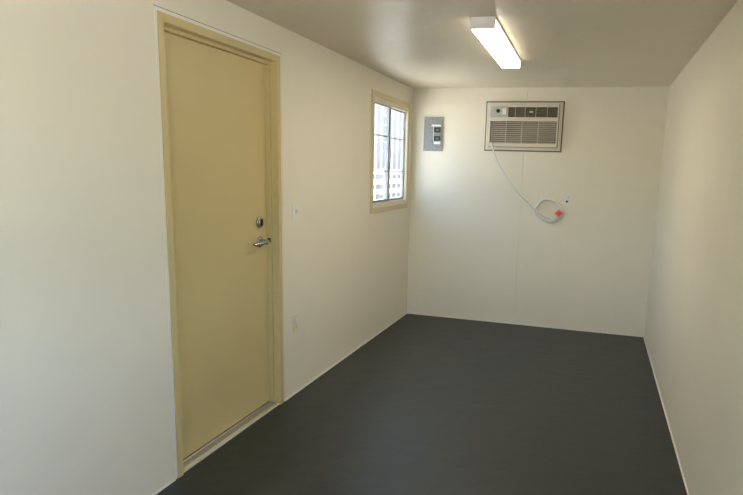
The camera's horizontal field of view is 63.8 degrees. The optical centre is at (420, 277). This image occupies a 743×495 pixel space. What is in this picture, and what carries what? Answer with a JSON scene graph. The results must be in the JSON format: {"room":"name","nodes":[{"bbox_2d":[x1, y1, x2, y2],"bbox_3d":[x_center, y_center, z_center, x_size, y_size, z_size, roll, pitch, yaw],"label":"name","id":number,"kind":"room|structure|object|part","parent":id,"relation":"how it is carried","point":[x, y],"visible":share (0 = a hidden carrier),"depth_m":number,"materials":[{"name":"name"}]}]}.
{"room":"portable office interior","nodes":[
{"label":"portable office interior","id":0,"kind":"room"},
{"bbox_2d":[0,0,412,494],"bbox_3d":[-1.045,-0.233,3.090,0.050,2.302,6.649,5,11,16],"label":"wall","id":1,"kind":"structure","parent":0,"point":[86,395],"depth_m":2.40,"materials":[{"name":"beige paint"}]},
{"bbox_2d":[153,4,284,477],"bbox_3d":[-1.051,-0.173,3.183,0.117,2.150,1.057,5,11,16],"label":"door","id":2,"kind":"structure","parent":1,"relation":"in","point":[220,97],"depth_m":3.15,"materials":[{"name":"beige paint"}]},
{"bbox_3d":[-0.931,-0.202,3.471,0.027,0.024,0.149,5,11,16],"label":"lever handle","id":3,"kind":"part","parent":2,"relation":"part of","materials":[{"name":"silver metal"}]},
{"bbox_2d":[152,313,406,494],"bbox_3d":[-1.053,0.896,3.286,0.007,0.010,6.429,5,11,16],"label":"baseboard","id":4,"kind":"structure","parent":1,"relation":"attached to","point":[293,394],"depth_m":4.35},
{"bbox_2d":[292,202,297,220],"bbox_3d":[-0.793,-0.421,3.790,0.022,0.116,0.072,5,11,16],"label":"light switch","id":5,"kind":"object","parent":1,"relation":"attached to","point":[294,205],"visible":1,"depth_m":3.78,"materials":[{"name":"white plastic"}]},
{"bbox_2d":[292,314,297,332],"bbox_3d":[-0.821,0.300,3.911,0.017,0.116,0.072,5,11,16],"label":"wall outlet","id":6,"kind":"object","parent":1,"relation":"attached to","point":[294,317],"visible":1,"depth_m":3.90,"materials":[{"name":"beige plastic"}]},
{"bbox_2d":[370,89,409,213],"bbox_3d":[-0.292,-1.129,5.454,0.068,1.021,1.032,5,11,16],"label":"window","id":7,"kind":"structure","parent":1,"relation":"in","point":[378,98],"depth_m":5.42,"materials":[{"name":"beige paint"}]},
{"bbox_3d":[-0.351,-1.089,5.221,0.020,0.841,0.432,5,11,16],"label":"sash","id":8,"kind":"part","parent":7,"relation":"part of","materials":[{"name":"grey metal"}]},
{"bbox_3d":[-0.247,-1.163,5.647,0.020,0.841,0.518,5,11,16],"label":"sash","id":9,"kind":"part","parent":7,"relation":"part of","materials":[{"name":"grey metal"}]},
{"bbox_2d":[156,314,686,494],"bbox_3d":[0.082,1.055,2.974,2.600,0.120,6.649,5,11,16],"label":"floor","id":10,"kind":"structure","parent":0,"point":[429,405],"depth_m":3.57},
{"bbox_2d":[226,0,737,87],"bbox_3d":[0.157,-1.327,2.543,2.600,0.120,6.649,5,11,16],"label":"ceiling","id":11,"kind":"structure","parent":0,"point":[413,43],"depth_m":3.52,"materials":[{"name":"paint"}]},
{"bbox_2d":[470,16,520,68],"bbox_3d":[0.485,-1.432,3.681,0.136,0.060,1.220,5,11,15],"label":"ceiling light","id":12,"kind":"object","parent":11,"relation":"attached to","point":[489,30],"visible":1,"depth_m":3.41,"materials":[{"name":"white plastic"}]},
{"bbox_3d":[0.549,-1.449,3.660,0.004,0.014,1.196,5,11,15],"label":"rail","id":13,"kind":"part","parent":12,"relation":"part of","materials":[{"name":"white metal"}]},
{"bbox_2d":[407,87,668,335],"bbox_3d":[1.042,-0.667,5.850,2.380,2.302,0.110,5,11,16],"label":"wall","id":14,"kind":"structure","parent":0,"point":[478,250],"depth_m":5.79,"materials":[{"name":"beige paint"}]},
{"bbox_2d":[423,117,442,150],"bbox_3d":[0.120,-1.430,5.915,0.189,0.329,0.040,5,11,16],"label":"breaker panel","id":15,"kind":"object","parent":14,"relation":"attached to","point":[433,126],"visible":1,"depth_m":5.91,"materials":[{"name":"grey metal"}]},
{"bbox_2d":[484,101,564,222],"bbox_3d":[0.994,-1.106,5.690,0.806,1.136,0.077,5,11,16],"label":"air conditioner","id":16,"kind":"object","parent":14,"relation":"attached to","point":[519,126],"visible":1,"depth_m":5.64,"materials":[{"name":"beige plastic"}]},
{"bbox_3d":[0.751,-1.587,5.672,0.160,0.100,0.032,5,11,16],"label":"control panel","id":17,"kind":"part","parent":16,"relation":"part of","materials":[{"name":"beige plastic"}]},
{"bbox_3d":[0.979,-1.442,5.666,0.714,0.443,0.022,5,11,16],"label":"trim frame","id":18,"kind":"part","parent":16,"relation":"part of","materials":[{"name":"beige plastic"}]},
{"bbox_3d":[1.021,-0.914,5.719,0.739,0.751,0.049,4,11,13],"label":"power cord","id":19,"kind":"part","parent":16,"relation":"part of","materials":[{"name":"white plastic"}]},
{"bbox_2d":[507,107,557,116],"bbox_3d":[1.051,-1.557,5.590,0.464,0.093,0.029,5,11,16],"label":"vent","id":20,"kind":"object","parent":16,"relation":"attached to","point":[511,111],"depth_m":5.59,"materials":[{"name":"plastic"}]},
{"bbox_2d":[407,313,642,336],"bbox_3d":[0.990,0.469,5.999,2.366,0.010,0.007,5,11,16],"label":"baseboard","id":21,"kind":"structure","parent":14,"relation":"attached to","point":[407,313],"depth_m":5.97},
{"bbox_2d":[564,193,571,204],"bbox_3d":[1.402,-0.750,5.662,0.072,0.116,0.016,5,11,16],"label":"wall outlet","id":22,"kind":"object","parent":14,"relation":"attached to","point":[568,196],"visible":1,"depth_m":5.66,"materials":[{"name":"white plastic"}]},
{"bbox_2d":[644,0,742,494],"bbox_3d":[1.314,-0.037,2.420,0.110,2.302,6.649,5,11,16],"label":"wall","id":23,"kind":"structure","parent":0,"point":[693,334],"depth_m":2.98,"materials":[{"name":"beige paint"}]},
{"bbox_2d":[643,336,688,494],"bbox_3d":[1.222,1.085,2.640,0.007,0.010,6.429,5,11,16],"label":"baseboard","id":24,"kind":"structure","parent":23,"relation":"attached to","point":[686,488],"depth_m":3.62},
{"label":"outside","id":25,"kind":"structure","parent":0,"visible":0},
{"bbox_3d":[-4.503,0.210,9.311,70.000,0.200,75.000,5,11,16],"label":"ground","id":26,"kind":"structure","parent":25,"visible":0},
{"bbox_2d":[373,169,400,199],"bbox_3d":[-0.232,-1.594,14.126,0.120,1.897,7.900,5,11,16],"label":"fence","id":27,"kind":"object","parent":26,"relation":"on","point":[380,181],"visible":0.02,"depth_m":12.07,"materials":[{"name":"paint"}]},
{"bbox_3d":[-0.810,-1.251,12.237,0.094,1.860,0.090,5,11,16],"label":"post","id":28,"kind":"part","parent":27,"relation":"part of","materials":[{"name":"paint"}]},
{"bbox_2d":[373,104,401,199],"bbox_3d":[-1.083,-3.233,17.408,2.400,3.900,14.760,5,11,16],"label":"container","id":29,"kind":"object","parent":26,"relation":"on","point":[380,111],"visible":0.03,"depth_m":14.21,"materials":[{"name":"white paint"}]}
]}

